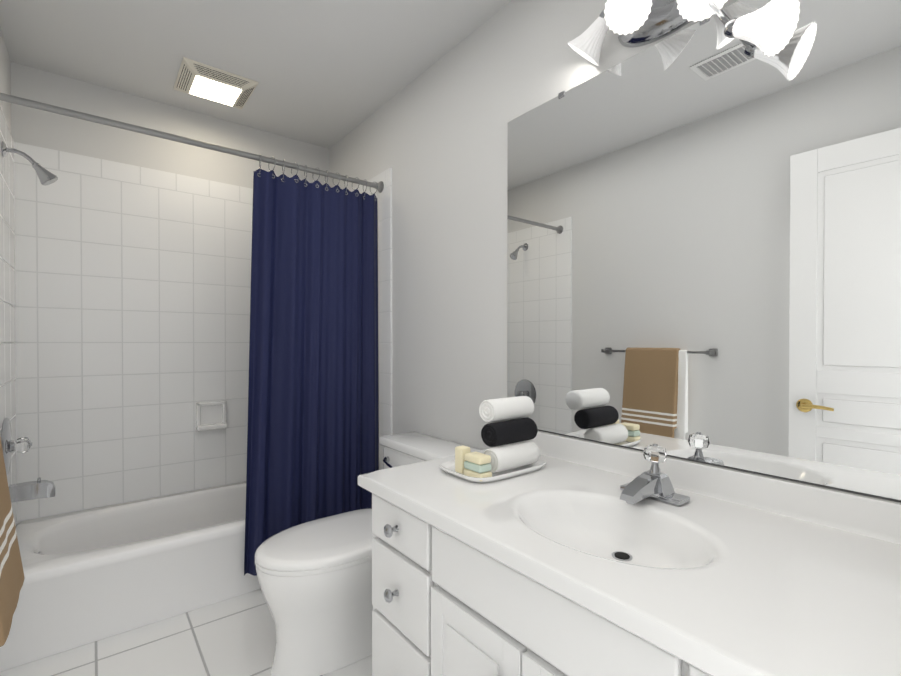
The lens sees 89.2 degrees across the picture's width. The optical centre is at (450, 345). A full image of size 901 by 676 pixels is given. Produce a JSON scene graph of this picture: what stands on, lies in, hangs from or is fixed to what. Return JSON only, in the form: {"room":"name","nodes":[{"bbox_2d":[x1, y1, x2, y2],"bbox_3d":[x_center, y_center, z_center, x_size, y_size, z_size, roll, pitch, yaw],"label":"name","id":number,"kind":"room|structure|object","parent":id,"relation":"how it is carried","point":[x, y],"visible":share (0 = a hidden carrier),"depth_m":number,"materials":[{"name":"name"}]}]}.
{"room":"bathroom","nodes":[
{"label":"bathroom","id":0,"kind":"room"},
{"bbox_2d":[0,27,10,132],"bbox_3d":[-1.062,-0.073,0.812,0.100,2.412,3.348,0,1,-38],"label":"wall","id":1,"kind":"structure","parent":0,"point":[5,74],"depth_m":1.94,"materials":[{"name":"white paint"}]},
{"bbox_2d":[0,107,16,526],"bbox_3d":[-1.744,0.101,1.772,0.010,2.048,0.798,0,1,-38],"label":"wall tile","id":2,"kind":"structure","parent":1,"relation":"attached to","point":[7,330],"depth_m":1.90,"materials":[{"name":"white tile"}]},
{"bbox_2d":[1,417,31,474],"bbox_3d":[-1.733,0.400,1.835,0.080,0.232,0.232,0,1,-38],"label":"tub valve","id":3,"kind":"object","parent":2,"relation":"attached to","point":[20,445],"visible":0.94,"depth_m":1.81,"materials":[{"name":"silver metal"}]},
{"bbox_2d":[1,141,57,185],"bbox_3d":[-1.699,-0.733,1.852,0.166,0.146,0.064,0,1,-38],"label":"shower head","id":4,"kind":"object","parent":2,"relation":"attached to","point":[45,176],"visible":1,"depth_m":1.85},
{"bbox_2d":[8,477,55,502],"bbox_3d":[-1.705,0.582,1.858,0.150,0.083,0.074,0,1,-38],"label":"tub spout","id":5,"kind":"object","parent":2,"relation":"attached to","point":[39,488],"visible":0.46,"depth_m":1.84,"materials":[{"name":"silver metal"}]},
{"bbox_2d":[0,93,383,192],"bbox_3d":[-0.964,-0.850,1.994,1.499,0.060,0.060,0,1,-38],"label":"curtain rod","id":6,"kind":"object","parent":2,"relation":"attached to","point":[85,116],"visible":0.96,"depth_m":1.84,"materials":[{"name":"silver metal"}]},
{"bbox_2d":[244,154,378,575],"bbox_3d":[-0.651,0.076,2.241,0.685,1.894,0.074,0,1,-38],"label":"shower curtain","id":7,"kind":"object","parent":6,"relation":"hanging from","point":[313,426],"visible":0.88,"depth_m":2.21,"materials":[{"name":"blue fabric"}]},
{"bbox_2d":[0,437,24,646],"bbox_3d":[-1.052,0.314,1.002,0.145,0.576,0.704,0,1,-38],"label":"towel","id":8,"kind":"object","parent":1,"relation":"attached to","point":[12,577],"visible":1,"depth_m":1.05,"materials":[{"name":"brown fabric"}]},
{"bbox_2d":[11,62,328,188],"bbox_3d":[-1.427,-0.088,2.590,1.520,2.412,0.100,0,1,-38],"label":"wall","id":9,"kind":"structure","parent":0,"point":[44,129],"depth_m":2.38,"materials":[{"name":"white paint"}]},
{"bbox_2d":[14,142,252,522],"bbox_3d":[-1.393,0.095,2.548,1.500,2.048,0.010,0,1,-38],"label":"wall tile","id":10,"kind":"structure","parent":9,"relation":"attached to","point":[132,306],"depth_m":2.33,"materials":[{"name":"white tile"}]},
{"bbox_2d":[196,401,226,430],"bbox_3d":[-1.335,0.390,2.557,0.152,0.152,0.050,0,1,-38],"label":"soap dish","id":11,"kind":"object","parent":10,"relation":"attached to","point":[210,415],"visible":1,"depth_m":2.56,"materials":[{"name":"white ceramic"}]},
{"bbox_2d":[0,589,371,675],"bbox_3d":[-0.424,1.179,1.323,1.720,0.100,3.348,0,1,-38],"label":"floor","id":12,"kind":"structure","parent":0,"point":[235,636],"depth_m":1.69,"materials":[{"name":"tile"}]},
{"bbox_2d":[0,482,260,671],"bbox_3d":[-1.183,0.960,2.287,1.498,0.319,0.669,0,1,-38],"label":"bathtub","id":13,"kind":"object","parent":12,"relation":"on","point":[94,575],"visible":0.62,"depth_m":1.89,"materials":[{"name":"white ceramic"}]},
{"bbox_2d":[255,432,479,675],"bbox_3d":[-0.336,0.771,1.784,0.804,0.707,0.496,0,1,-38],"label":"toilet","id":14,"kind":"object","parent":12,"relation":"on","point":[314,578],"visible":0.56,"depth_m":1.57,"materials":[{"name":"white ceramic"}]},
{"bbox_2d":[358,431,900,675],"bbox_3d":[0.393,0.689,0.990,0.639,0.884,1.378,0,1,-38],"label":"bathroom vanity","id":15,"kind":"object","parent":12,"relation":"on","point":[573,556],"visible":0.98,"depth_m":0.92,"materials":[{"name":"white paint"}]},
{"bbox_2d":[439,396,546,482],"bbox_3d":[0.132,0.267,1.384,0.310,0.210,0.210,0,1,-38],"label":"tray","id":16,"kind":"object","parent":15,"relation":"on","point":[499,462],"visible":1,"depth_m":1.35,"materials":[{"name":"white fabric"}]},
{"bbox_2d":[0,0,511,148],"bbox_3d":[-0.424,-1.333,1.302,1.720,0.100,3.348,0,1,-38],"label":"ceiling","id":17,"kind":"structure","parent":0,"point":[328,74],"depth_m":1.97,"materials":[{"name":"white paint"}]},
{"bbox_2d":[173,57,257,108],"bbox_3d":[-1.164,-1.273,2.263,0.320,0.034,0.320,0,1,-38],"label":"recessed light","id":18,"kind":"object","parent":17,"relation":"in","point":[202,80],"visible":1,"depth_m":2.21,"materials":[{"name":"beige plastic"}]},
{"bbox_2d":[329,0,738,449],"bbox_3d":[0.213,-0.081,1.812,0.100,2.412,3.348,0,1,-38],"label":"wall","id":19,"kind":"structure","parent":0,"point":[434,136],"depth_m":1.95,"materials":[{"name":"white paint"}]},
{"bbox_2d":[351,168,391,469],"bbox_3d":[-0.555,0.093,2.704,0.010,2.048,0.798,0,1,-38],"label":"wall tile","id":20,"kind":"structure","parent":19,"relation":"attached to","point":[384,202],"depth_m":2.43,"materials":[{"name":"white tile"}]},
{"bbox_2d":[567,0,799,65],"bbox_3d":[0.528,-0.805,1.169,0.189,0.346,0.581,0,1,-38],"label":"sconce","id":21,"kind":"object","parent":19,"relation":"attached to","point":[769,28],"visible":1,"depth_m":1.19,"materials":[{"name":"white glass"}]},
{"bbox_2d":[507,0,900,501],"bbox_3d":[0.640,-0.270,1.176,0.009,1.138,1.378,0,1,-38],"label":"mirror","id":22,"kind":"object","parent":19,"relation":"attached to","point":[704,241],"visible":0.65,"depth_m":1.12,"materials":[{"name":"clear glass"}]}
]}

